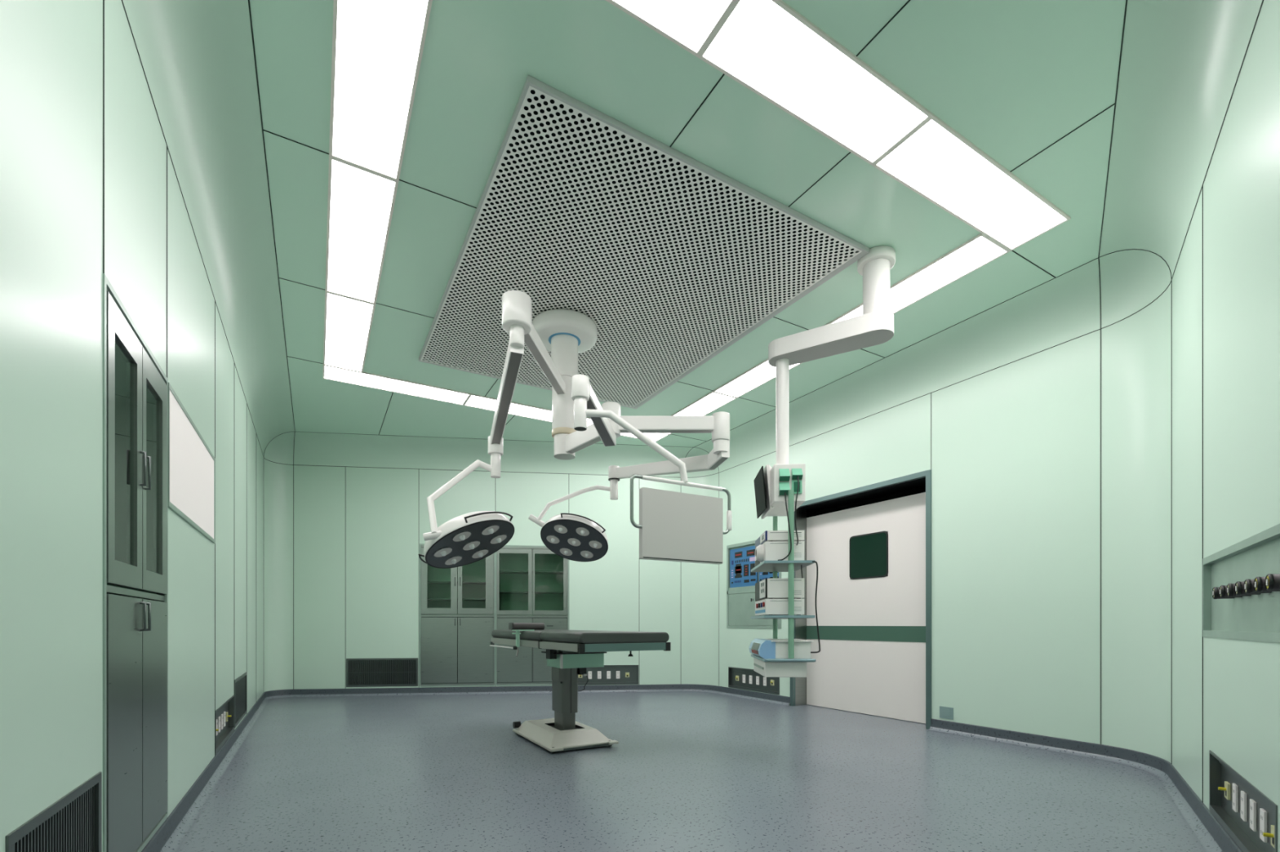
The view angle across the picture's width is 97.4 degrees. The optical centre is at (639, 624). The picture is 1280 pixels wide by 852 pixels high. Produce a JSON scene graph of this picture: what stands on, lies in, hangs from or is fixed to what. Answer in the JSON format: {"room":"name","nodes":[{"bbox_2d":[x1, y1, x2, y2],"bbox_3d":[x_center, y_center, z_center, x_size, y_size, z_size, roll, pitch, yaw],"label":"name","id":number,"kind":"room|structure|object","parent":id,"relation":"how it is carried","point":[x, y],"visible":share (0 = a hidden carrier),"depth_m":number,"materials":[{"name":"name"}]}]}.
{"room":"operating room","nodes":[
{"label":"operating room","id":0,"kind":"room"},
{"bbox_2d":[0,0,295,851],"bbox_3d":[-2.389,-0.742,3.348,0.346,3.383,9.198,0,0,-30],"label":"wall","id":1,"kind":"structure","parent":0,"point":[132,146],"depth_m":1.93,"materials":[{"name":"green paint"}]},
{"bbox_2d":[5,772,102,851],"bbox_3d":[-1.528,0.637,1.413,0.115,0.387,0.597,0,0,-30],"label":"air vent","id":2,"kind":"object","parent":1,"relation":"in","point":[73,823],"visible":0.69,"depth_m":1.49,"materials":[{"name":"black metal"}]},
{"bbox_2d":[102,273,168,851],"bbox_3d":[-2.006,-0.118,2.008,0.384,1.919,0.856,0,0,-30],"label":"tall cabinet","id":3,"kind":"object","parent":1,"relation":"attached to","point":[135,386],"visible":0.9,"depth_m":2.00,"materials":[{"name":"silver metal"}]},
{"bbox_2d":[168,382,215,543],"bbox_3d":[-2.397,-0.792,3.031,0.008,0.545,1.305,0,0,-30],"label":"film viewer","id":4,"kind":"object","parent":1,"relation":"attached to","point":[191,462],"visible":0.94,"depth_m":2.89,"materials":[{"name":"white acrylic"},{"name":"satin steel"}]},
{"bbox_2d":[141,689,293,851],"bbox_3d":[-2.400,0.899,3.340,0.313,0.098,9.195,0,0,-30],"label":"baseboard","id":5,"kind":"structure","parent":1,"relation":"attached to","point":[170,836],"depth_m":3.10,"materials":[{"name":"plastic"}]},
{"bbox_2d":[215,695,234,755],"bbox_3d":[-3.011,0.703,4.047,0.046,0.286,0.962,0,0,-30],"label":"box","id":6,"kind":"object","parent":1,"relation":"attached to","point":[224,714],"visible":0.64,"depth_m":4.19,"materials":[{"name":"silver metal"}]},
{"bbox_2d":[216,719,217,735],"bbox_3d":[-2.920,0.709,3.872,0.009,0.108,0.052,0,0,-30],"label":"outlet","id":7,"kind":"object","parent":6,"relation":"attached to","point":[216,719],"depth_m":3.87,"materials":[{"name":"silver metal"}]},
{"bbox_2d":[217,716,220,733],"bbox_3d":[-2.985,0.709,3.986,0.009,0.108,0.052,0,0,-30],"label":"outlet","id":8,"kind":"object","parent":6,"relation":"attached to","point":[219,717],"depth_m":3.96,"materials":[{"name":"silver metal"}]},
{"bbox_2d":[220,714,222,729],"bbox_3d":[-3.051,0.709,4.100,0.009,0.108,0.052,0,0,-30],"label":"outlet","id":9,"kind":"object","parent":6,"relation":"attached to","point":[221,715],"depth_m":4.08,"materials":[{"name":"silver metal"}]},
{"bbox_2d":[222,711,225,727],"bbox_3d":[-3.117,0.709,4.214,0.009,0.108,0.052,0,0,-30],"label":"outlet","id":10,"kind":"object","parent":6,"relation":"attached to","point":[224,713],"depth_m":4.19,"materials":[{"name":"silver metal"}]},
{"bbox_2d":[234,671,247,728],"bbox_3d":[-3.525,0.637,4.870,0.115,0.387,0.902,0,0,-30],"label":"air vent","id":11,"kind":"object","parent":1,"relation":"in","point":[241,682],"visible":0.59,"depth_m":4.91,"materials":[{"name":"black metal"}]},
{"bbox_2d":[293,431,719,689],"bbox_3d":[-1.729,-0.742,7.560,5.652,3.383,0.349,0,0,-7],"label":"wall","id":12,"kind":"structure","parent":0,"point":[362,518],"depth_m":7.57,"materials":[{"name":"green paint"}]},
{"bbox_2d":[346,657,417,687],"bbox_3d":[-3.454,0.640,7.572,0.919,0.382,0.115,0,0,-7],"label":"air vent","id":13,"kind":"object","parent":12,"relation":"in","point":[402,672],"visible":0.92,"depth_m":7.54,"materials":[{"name":"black metal"}]},
{"bbox_2d":[418,543,495,687],"bbox_3d":[-2.499,-0.126,7.806,1.010,1.934,0.384,0,0,-7],"label":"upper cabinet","id":14,"kind":"object","parent":12,"relation":"attached to","point":[457,605],"visible":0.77,"depth_m":7.65,"materials":[{"name":"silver metal"}]},
{"bbox_2d":[427,581,485,584],"bbox_3d":[-2.503,-0.583,7.832,0.952,0.016,0.308,0,0,-7],"label":"shelf","id":15,"kind":"object","parent":14,"relation":"attached to","point":[428,582],"depth_m":7.76,"materials":[{"name":"glass"}]},
{"bbox_2d":[427,598,485,600],"bbox_3d":[-2.503,-0.350,7.832,0.952,0.016,0.308,0,0,-7],"label":"shelf","id":16,"kind":"object","parent":14,"relation":"attached to","point":[428,599],"depth_m":7.70,"materials":[{"name":"glass"}]},
{"bbox_2d":[291,684,718,697],"bbox_3d":[-1.740,0.899,7.688,5.657,0.098,0.316,0,0,-4],"label":"baseboard","id":17,"kind":"structure","parent":12,"relation":"attached to","point":[680,687],"depth_m":7.66,"materials":[{"name":"plastic"}]},
{"bbox_2d":[495,545,568,686],"bbox_3d":[-1.505,-0.126,7.927,1.008,1.934,0.386,0,0,-7],"label":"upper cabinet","id":18,"kind":"object","parent":12,"relation":"attached to","point":[532,582],"visible":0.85,"depth_m":7.78,"materials":[{"name":"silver metal"}]},
{"bbox_2d":[499,570,563,574],"bbox_3d":[-1.508,-0.740,7.954,0.950,0.016,0.308,0,0,-7],"label":"shelf","id":19,"kind":"object","parent":18,"relation":"attached to","point":[501,572],"depth_m":7.87,"materials":[{"name":"green glass"}]},
{"bbox_2d":[499,591,563,594],"bbox_3d":[-1.508,-0.455,7.954,0.950,0.016,0.308,0,0,-7],"label":"shelf","id":20,"kind":"object","parent":18,"relation":"attached to","point":[500,592],"depth_m":7.89,"materials":[{"name":"glass"}]},
{"bbox_2d":[577,665,638,685],"bbox_3d":[-0.506,0.708,7.901,0.973,0.275,0.046,0,0,-7],"label":"box","id":21,"kind":"object","parent":12,"relation":"attached to","point":[607,674],"visible":0.84,"depth_m":7.92,"materials":[{"name":"silver metal"}]},
{"bbox_2d":[587,671,591,679],"bbox_3d":[-0.702,0.709,7.885,0.052,0.108,0.009,0,0,-7],"label":"outlet","id":22,"kind":"object","parent":21,"relation":"attached to","point":[589,673],"depth_m":7.88,"materials":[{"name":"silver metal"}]},
{"bbox_2d":[597,671,600,679],"bbox_3d":[-0.572,0.709,7.901,0.052,0.108,0.009,0,0,-7],"label":"outlet","id":23,"kind":"object","parent":21,"relation":"attached to","point":[598,672],"depth_m":7.90,"materials":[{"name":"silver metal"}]},
{"bbox_2d":[606,671,610,679],"bbox_3d":[-0.441,0.709,7.917,0.052,0.108,0.009,0,0,-7],"label":"outlet","id":24,"kind":"object","parent":21,"relation":"attached to","point":[608,673],"depth_m":7.91,"materials":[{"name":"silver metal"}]},
{"bbox_2d":[616,671,619,679],"bbox_3d":[-0.311,0.709,7.933,0.052,0.108,0.009,0,0,-7],"label":"outlet","id":25,"kind":"object","parent":21,"relation":"attached to","point":[617,672],"depth_m":7.93,"materials":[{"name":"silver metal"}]},
{"bbox_2d":[249,0,1125,447],"bbox_3d":[-0.146,-2.430,4.513,4.710,0.008,8.620,0,0,-30],"label":"ceiling","id":26,"kind":"structure","parent":0,"point":[1032,84],"depth_m":2.84,"materials":[{"name":"green metal"}]},
{"bbox_2d":[323,291,375,373],"bbox_3d":[-2.472,-2.424,4.733,0.332,0.011,1.330,0,0,-30],"label":"recessed light","id":27,"kind":"object","parent":26,"relation":"in","point":[348,322],"visible":1,"depth_m":4.63,"materials":[{"name":"white plastic"}]},
{"bbox_2d":[324,155,398,304],"bbox_3d":[-1.800,-2.424,3.569,0.332,0.011,1.358,0,0,-30],"label":"recessed light","id":28,"kind":"object","parent":26,"relation":"in","point":[361,202],"visible":1,"depth_m":3.43,"materials":[{"name":"white plastic"}]},
{"bbox_2d":[328,0,432,181],"bbox_3d":[-1.120,-2.424,2.392,0.332,0.011,1.362,0,0,-30],"label":"recessed light","id":29,"kind":"object","parent":26,"relation":"in","point":[378,45],"visible":1,"depth_m":2.48,"materials":[{"name":"white plastic"}]},
{"bbox_2d":[322,364,471,405],"bbox_3d":[-2.447,-2.424,5.709,1.350,0.011,0.335,0,0,-30],"label":"recessed light","id":30,"kind":"object","parent":26,"relation":"in","point":[365,379],"visible":1,"depth_m":5.69,"materials":[{"name":"white plastic"}]},
{"bbox_2d":[463,393,497,411],"bbox_3d":[-1.708,-2.424,6.119,0.340,0.011,0.361,0,0,-30],"label":"recessed light","id":31,"kind":"object","parent":26,"relation":"in","point":[475,401],"depth_m":6.13,"materials":[{"name":"white plastic"}]},
{"bbox_2d":[508,401,551,422],"bbox_3d":[-1.229,-2.424,6.397,0.589,0.011,0.360,0,0,-30],"label":"recessed light","id":32,"kind":"object","parent":26,"relation":"in","point":[516,409],"depth_m":6.39,"materials":[{"name":"white plastic"}]},
{"bbox_2d":[586,417,592,426],"bbox_3d":[-0.613,-2.424,6.691,0.140,0.011,0.250,0,0,-30],"label":"recessed light","id":33,"kind":"object","parent":26,"relation":"in","point":[589,422],"depth_m":6.70,"materials":[{"name":"white plastic"}]},
{"bbox_2d":[620,433,638,439],"bbox_3d":[-0.119,-2.424,7.179,0.281,0.011,0.116,0,0,-30],"label":"recessed light","id":34,"kind":"object","parent":26,"relation":"in","point":[629,435],"depth_m":7.19,"materials":[{"name":"white plastic"}]},
{"bbox_2d":[418,75,869,408],"bbox_3d":[-0.269,-2.413,4.365,2.276,0.030,3.040,0,0,-30],"label":"panel","id":35,"kind":"object","parent":26,"relation":"attached to","point":[673,260],"visible":0.86,"depth_m":3.65,"materials":[{"name":"white metal"}]},
{"bbox_2d":[417,290,731,568],"bbox_3d":[-0.622,-1.393,4.241,1.900,2.010,2.442,0,0,-36],"label":"light","id":36,"kind":"object","parent":35,"relation":"hanging from","point":[673,526],"visible":1,"depth_m":3.93,"materials":[{"name":"white metal"}]},
{"bbox_2d":[644,433,669,441],"bbox_3d":[0.169,-2.424,7.206,0.289,0.011,0.310,0,0,-30],"label":"recessed light","id":37,"kind":"object","parent":26,"relation":"in","point":[655,437],"depth_m":7.22,"materials":[{"name":"white plastic"}]},
{"bbox_2d":[605,0,736,57],"bbox_3d":[-0.255,-2.424,1.911,1.350,0.011,0.335,0,0,-30],"label":"recessed light","id":38,"kind":"object","parent":26,"relation":"in","point":[690,24],"visible":1,"depth_m":2.24,"materials":[{"name":"white plastic"}]},
{"bbox_2d":[665,391,736,434],"bbox_3d":[0.566,-2.424,6.487,0.323,0.011,1.330,0,0,-30],"label":"recessed light","id":39,"kind":"object","parent":26,"relation":"in","point":[711,402],"visible":0.66,"depth_m":6.20,"materials":[{"name":"white plastic"}]},
{"bbox_2d":[673,392,733,416],"bbox_3d":[0.566,-2.426,6.487,0.294,0.006,1.301,0,0,-30],"label":"diffuser","id":40,"kind":"object","parent":39,"relation":"attached to","point":[711,402],"depth_m":6.20,"materials":[{"name":"white plastic"}]},
{"bbox_2d":[713,358,803,398],"bbox_3d":[1.238,-2.424,5.323,0.323,0.011,1.358,0,0,-30],"label":"recessed light","id":41,"kind":"object","parent":26,"relation":"in","point":[762,373],"visible":0.51,"depth_m":5.57,"materials":[{"name":"white plastic"}]},
{"bbox_2d":[697,0,933,165],"bbox_3d":[0.818,-2.424,2.530,1.127,0.011,0.335,0,0,-30],"label":"recessed light","id":42,"kind":"object","parent":26,"relation":"in","point":[768,47],"visible":1,"depth_m":2.49,"materials":[{"name":"white plastic"}]},
{"bbox_2d":[751,245,895,677],"bbox_3d":[1.273,-1.036,4.013,0.842,2.787,0.807,0,0,3],"label":"pendant","id":43,"kind":"object","parent":26,"relation":"hanging from","point":[875,326],"visible":0.96,"depth_m":3.82,"materials":[{"name":"white plastic"}]},
{"bbox_2d":[755,541,804,566],"bbox_3d":[0.982,-0.503,4.096,0.312,0.138,0.496,0,0,3],"label":"source","id":44,"kind":"object","parent":43,"relation":"on","point":[769,550],"visible":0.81,"depth_m":3.85,"materials":[{"name":"white plastic"}]},
{"bbox_2d":[755,530,804,548],"bbox_3d":[1.005,-0.609,4.095,0.267,0.072,0.496,0,0,3],"label":"medical device","id":45,"kind":"object","parent":44,"relation":"on","point":[768,535],"visible":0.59,"depth_m":3.85,"materials":[{"name":"white plastic"}]},
{"bbox_2d":[755,599,804,616],"bbox_3d":[1.001,-0.120,4.095,0.274,0.114,0.496,0,0,3],"label":"insufflator","id":46,"kind":"object","parent":43,"relation":"on","point":[766,606],"visible":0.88,"depth_m":3.85,"materials":[{"name":"white plastic"}]},
{"bbox_2d":[755,578,804,600],"bbox_3d":[1.004,-0.248,4.095,0.269,0.140,0.496,0,0,3],"label":"recorder","id":47,"kind":"object","parent":46,"relation":"on","point":[766,588],"visible":0.7,"depth_m":3.85,"materials":[{"name":"white plastic"}]},
{"bbox_2d":[748,639,813,658],"bbox_3d":[1.011,0.171,4.090,0.370,0.126,0.525,0,0,3],"label":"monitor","id":48,"kind":"object","parent":43,"relation":"on","point":[762,648],"visible":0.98,"depth_m":3.84,"materials":[{"name":"white plastic"}]},
{"bbox_2d":[751,615,814,619],"bbox_3d":[1.026,-0.054,4.107,0.338,0.018,0.648,0,0,3],"label":"shelf","id":49,"kind":"object","parent":43,"relation":"attached to","point":[762,617],"depth_m":3.79,"materials":[{"name":"teal"}]},
{"bbox_2d":[751,560,814,572],"bbox_3d":[1.026,-0.424,4.107,0.338,0.018,0.648,0,0,3],"label":"shelf","id":50,"kind":"object","parent":43,"relation":"attached to","point":[766,566],"depth_m":3.96,"materials":[{"name":"teal"}]},
{"bbox_2d":[751,654,815,662],"bbox_3d":[1.027,0.242,4.100,0.340,0.021,0.663,0,0,3],"label":"shelf","id":51,"kind":"object","parent":43,"relation":"attached to","point":[790,658],"depth_m":3.79,"materials":[{"name":"teal"}]},
{"bbox_2d":[778,482,790,495],"bbox_3d":[0.984,-0.930,3.823,0.067,0.090,0.039,0,0,3],"label":"socket","id":52,"kind":"object","parent":43,"relation":"attached to","point":[784,487],"depth_m":3.82,"materials":[{"name":"green plastic"}]},
{"bbox_2d":[778,468,790,481],"bbox_3d":[0.984,-1.024,3.823,0.067,0.087,0.039,0,0,3],"label":"socket","id":53,"kind":"object","parent":43,"relation":"attached to","point":[784,473],"depth_m":3.82,"materials":[{"name":"green plastic"}]},
{"bbox_2d":[777,493,791,560],"bbox_3d":[0.982,-0.665,3.804,0.098,0.461,0.026,0,0,43],"label":"power cable","id":54,"kind":"object","parent":43,"relation":"attached to","point":[788,555],"visible":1,"depth_m":3.78,"materials":[{"name":"black rubber"}]},
{"bbox_2d":[791,480,801,493],"bbox_3d":[1.070,-0.940,3.830,0.067,0.090,0.014,0,0,3],"label":"socket","id":55,"kind":"object","parent":43,"relation":"attached to","point":[794,482],"depth_m":3.82,"materials":[{"name":"green plastic"}]},
{"bbox_2d":[795,475,799,545],"bbox_3d":[1.066,-0.774,3.805,0.027,0.466,0.070,0,0,24],"label":"power cable","id":56,"kind":"object","parent":43,"relation":"attached to","point":[797,476],"visible":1,"depth_m":3.78,"materials":[{"name":"black rubber"}]},
{"bbox_2d":[791,468,803,479],"bbox_3d":[1.069,-1.028,3.818,0.067,0.077,0.039,0,0,3],"label":"socket","id":57,"kind":"object","parent":43,"relation":"attached to","point":[795,472],"depth_m":3.82,"materials":[{"name":"green plastic"}]},
{"bbox_2d":[810,560,820,653],"bbox_3d":[1.171,-0.117,3.786,0.048,0.623,0.088,0,0,-30],"label":"power cable","id":58,"kind":"object","parent":43,"relation":"hanging from","point":[815,562],"visible":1,"depth_m":3.76,"materials":[{"name":"black rubber"}]},
{"bbox_2d":[824,233,1009,325],"bbox_3d":[1.918,-2.424,4.145,0.323,0.011,1.362,0,0,-30],"label":"recessed light","id":59,"kind":"object","parent":26,"relation":"in","point":[978,251],"visible":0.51,"depth_m":3.87,"materials":[{"name":"white plastic"}]},
{"bbox_2d":[872,113,1071,251],"bbox_3d":[1.894,-2.424,3.152,1.358,0.011,0.335,0,0,-30],"label":"recessed light","id":60,"kind":"object","parent":26,"relation":"in","point":[935,162],"visible":1,"depth_m":3.09,"materials":[{"name":"white plastic"}]},
{"bbox_2d":[176,691,1205,851],"bbox_3d":[-0.145,0.950,4.510,6.090,0.001,10.711,0,0,-30],"label":"floor","id":61,"kind":"structure","parent":0,"point":[686,771],"depth_m":3.25,"materials":[{"name":"plastic"}]},
{"bbox_2d":[489,630,671,753],"bbox_3d":[-0.662,0.500,4.627,0.691,0.900,2.284,0,0,-30],"label":"table","id":62,"kind":"object","parent":61,"relation":"on","point":[569,653],"visible":1,"depth_m":4.38,"materials":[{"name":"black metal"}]},
{"bbox_2d":[511,630,534,657],"bbox_3d":[-0.938,0.148,4.499,0.165,0.214,0.070,0,0,-30],"label":"clamp","id":63,"kind":"object","parent":62,"relation":"attached to","point":[517,633],"visible":0.99,"depth_m":4.46,"materials":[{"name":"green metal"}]},
{"bbox_2d":[508,622,544,630],"bbox_3d":[-1.077,0.015,5.337,0.318,0.070,0.110,0,0,-30],"label":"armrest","id":64,"kind":"object","parent":62,"relation":"on","point":[513,626],"visible":1,"depth_m":5.29,"materials":[{"name":"grey leather"}]},
{"bbox_2d":[694,248,1172,764],"bbox_3d":[2.123,-0.742,5.632,0.346,3.383,4.953,0,0,-30],"label":"wall","id":65,"kind":"structure","parent":0,"point":[1040,419],"depth_m":4.31,"materials":[{"name":"green paint"}]},
{"bbox_2d":[726,540,781,629],"bbox_3d":[1.449,-0.510,7.174,0.046,1.122,1.026,0,0,-30],"label":"control panel","id":66,"kind":"object","parent":65,"relation":"attached to","point":[740,557],"visible":0.62,"depth_m":7.33,"materials":[{"name":"plastic"}]},
{"bbox_2d":[728,666,779,695],"bbox_3d":[1.452,0.708,7.174,0.046,0.277,0.964,0,0,-30],"label":"box","id":67,"kind":"object","parent":65,"relation":"attached to","point":[746,679],"visible":0.91,"depth_m":7.22,"materials":[{"name":"silver metal"}]},
{"bbox_2d":[742,675,745,683],"bbox_3d":[1.360,0.709,7.349,0.009,0.108,0.052,0,0,-30],"label":"outlet","id":68,"kind":"object","parent":67,"relation":"attached to","point":[744,676],"depth_m":7.34,"materials":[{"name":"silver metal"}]},
{"bbox_2d":[749,675,752,684],"bbox_3d":[1.426,0.709,7.235,0.009,0.108,0.052,0,0,-30],"label":"outlet","id":69,"kind":"object","parent":67,"relation":"attached to","point":[750,677],"depth_m":7.22,"materials":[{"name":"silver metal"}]},
{"bbox_2d":[755,676,759,684],"bbox_3d":[1.492,0.709,7.121,0.009,0.108,0.052,0,0,-30],"label":"outlet","id":70,"kind":"object","parent":67,"relation":"attached to","point":[757,677],"depth_m":7.12,"materials":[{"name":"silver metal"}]},
{"bbox_2d":[763,677,766,686],"bbox_3d":[1.558,0.709,7.007,0.009,0.108,0.052,0,0,-30],"label":"outlet","id":71,"kind":"object","parent":67,"relation":"attached to","point":[764,678],"depth_m":7.00,"materials":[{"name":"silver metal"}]},
{"bbox_2d":[790,470,931,729],"bbox_3d":[2.370,-0.227,5.931,0.414,2.354,1.740,0,0,-30],"label":"door","id":72,"kind":"structure","parent":65,"relation":"in","point":[870,545],"depth_m":5.86,"materials":[{"name":"white metal"}]},
{"bbox_2d":[715,686,1170,779],"bbox_3d":[2.153,0.899,5.585,0.336,0.098,4.834,0,0,-30],"label":"baseboard","id":73,"kind":"structure","parent":65,"relation":"attached to","point":[1159,767],"depth_m":4.30,"materials":[{"name":"plastic"}]},
{"bbox_2d":[939,706,953,719],"bbox_3d":[2.704,0.779,4.960,0.007,0.104,0.124,0,0,-30],"label":"switch plate","id":74,"kind":"object","parent":65,"relation":"attached to","point":[945,713],"visible":1,"depth_m":4.96,"materials":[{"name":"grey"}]},
{"bbox_2d":[1097,0,1279,851],"bbox_3d":[1.517,-0.742,1.396,0.346,3.383,5.532,0,0,37],"label":"wall","id":75,"kind":"structure","parent":0,"point":[1193,181],"depth_m":2.34,"materials":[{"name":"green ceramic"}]},
{"bbox_2d":[1158,764,1242,851],"bbox_3d":[1.589,0.899,1.267,0.302,0.098,5.417,0,0,39],"label":"baseboard","id":76,"kind":"structure","parent":75,"relation":"attached to","point":[1208,831],"depth_m":2.66,"materials":[{"name":"plastic"}]},
{"bbox_2d":[1202,524,1279,643],"bbox_3d":[2.186,-0.128,2.013,0.070,0.370,1.629,0,0,37],"label":"outlet panel","id":77,"kind":"object","parent":75,"relation":"attached to","point":[1241,581],"visible":1,"depth_m":2.11,"materials":[{"name":"metal"}]},
{"bbox_2d":[1212,586,1234,599],"bbox_3d":[2.406,-0.131,2.317,0.059,0.051,0.051,0,0,37],"label":"outlet","id":78,"kind":"object","parent":77,"relation":"attached to","point":[1215,595],"depth_m":2.31,"materials":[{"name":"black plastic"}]},
{"bbox_2d":[1218,585,1242,598],"bbox_3d":[2.332,-0.131,2.217,0.059,0.051,0.051,0,0,37],"label":"outlet","id":79,"kind":"object","parent":77,"relation":"attached to","point":[1223,588],"depth_m":2.21,"materials":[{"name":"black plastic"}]},
{"bbox_2d":[1226,583,1251,596],"bbox_3d":[2.257,-0.131,2.116,0.059,0.051,0.051,0,0,37],"label":"outlet","id":80,"kind":"object","parent":77,"relation":"attached to","point":[1230,587],"depth_m":2.11,"materials":[{"name":"silver plastic"}]},
{"bbox_2d":[1235,581,1261,595],"bbox_3d":[2.182,-0.131,2.016,0.059,0.051,0.051,0,0,37],"label":"outlet","id":81,"kind":"object","parent":77,"relation":"attached to","point":[1239,586],"depth_m":2.01,"materials":[{"name":"silver plastic"}]},
{"bbox_2d":[1244,579,1271,594],"bbox_3d":[2.107,-0.131,1.916,0.059,0.051,0.051,0,0,37],"label":"outlet","id":82,"kind":"object","parent":77,"relation":"attached to","point":[1248,584],"depth_m":1.91,"materials":[{"name":"silver plastic"}]},
{"bbox_2d":[1253,577,1279,592],"bbox_3d":[2.033,-0.131,1.816,0.059,0.051,0.051,0,0,37],"label":"outlet","id":83,"kind":"object","parent":77,"relation":"attached to","point":[1259,582],"depth_m":1.81,"materials":[{"name":"silver plastic"}]},
{"bbox_2d":[1265,573,1279,591],"bbox_3d":[1.958,-0.131,1.716,0.059,0.051,0.051,0,0,37],"label":"outlet","id":84,"kind":"object","parent":77,"relation":"attached to","point":[1272,580],"depth_m":1.71,"materials":[{"name":"black plastic"}]},
{"bbox_2d":[1208,750,1277,851],"bbox_3d":[2.312,0.708,2.147,0.046,0.275,0.975,0,0,37],"label":"electrical outlet panel","id":85,"kind":"object","parent":75,"relation":"attached to","point":[1246,815],"visible":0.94,"depth_m":2.19,"materials":[{"name":"silver metal"}]},
{"bbox_2d":[1232,783,1238,813],"bbox_3d":[2.437,0.709,2.300,0.009,0.108,0.052,0,0,37],"label":"outlet","id":86,"kind":"object","parent":85,"relation":"attached to","point":[1235,786],"depth_m":2.28,"materials":[{"name":"white plastic"}]},
{"bbox_2d":[1240,791,1247,822],"bbox_3d":[2.358,0.709,2.194,0.009,0.108,0.052,0,0,37],"label":"outlet","id":87,"kind":"object","parent":85,"relation":"attached to","point":[1243,793],"depth_m":2.18,"materials":[{"name":"white plastic"}]},
{"bbox_2d":[1249,799,1257,831],"bbox_3d":[2.280,0.709,2.089,0.009,0.108,0.052,0,0,37],"label":"outlet","id":88,"kind":"object","parent":85,"relation":"attached to","point":[1253,802],"depth_m":2.07,"materials":[{"name":"white plastic"}]},
{"bbox_2d":[1259,808,1267,843],"bbox_3d":[2.201,0.709,1.983,0.009,0.108,0.052,0,0,37],"label":"outlet","id":89,"kind":"object","parent":85,"relation":"attached to","point":[1264,811],"depth_m":1.97,"materials":[{"name":"white plastic"}]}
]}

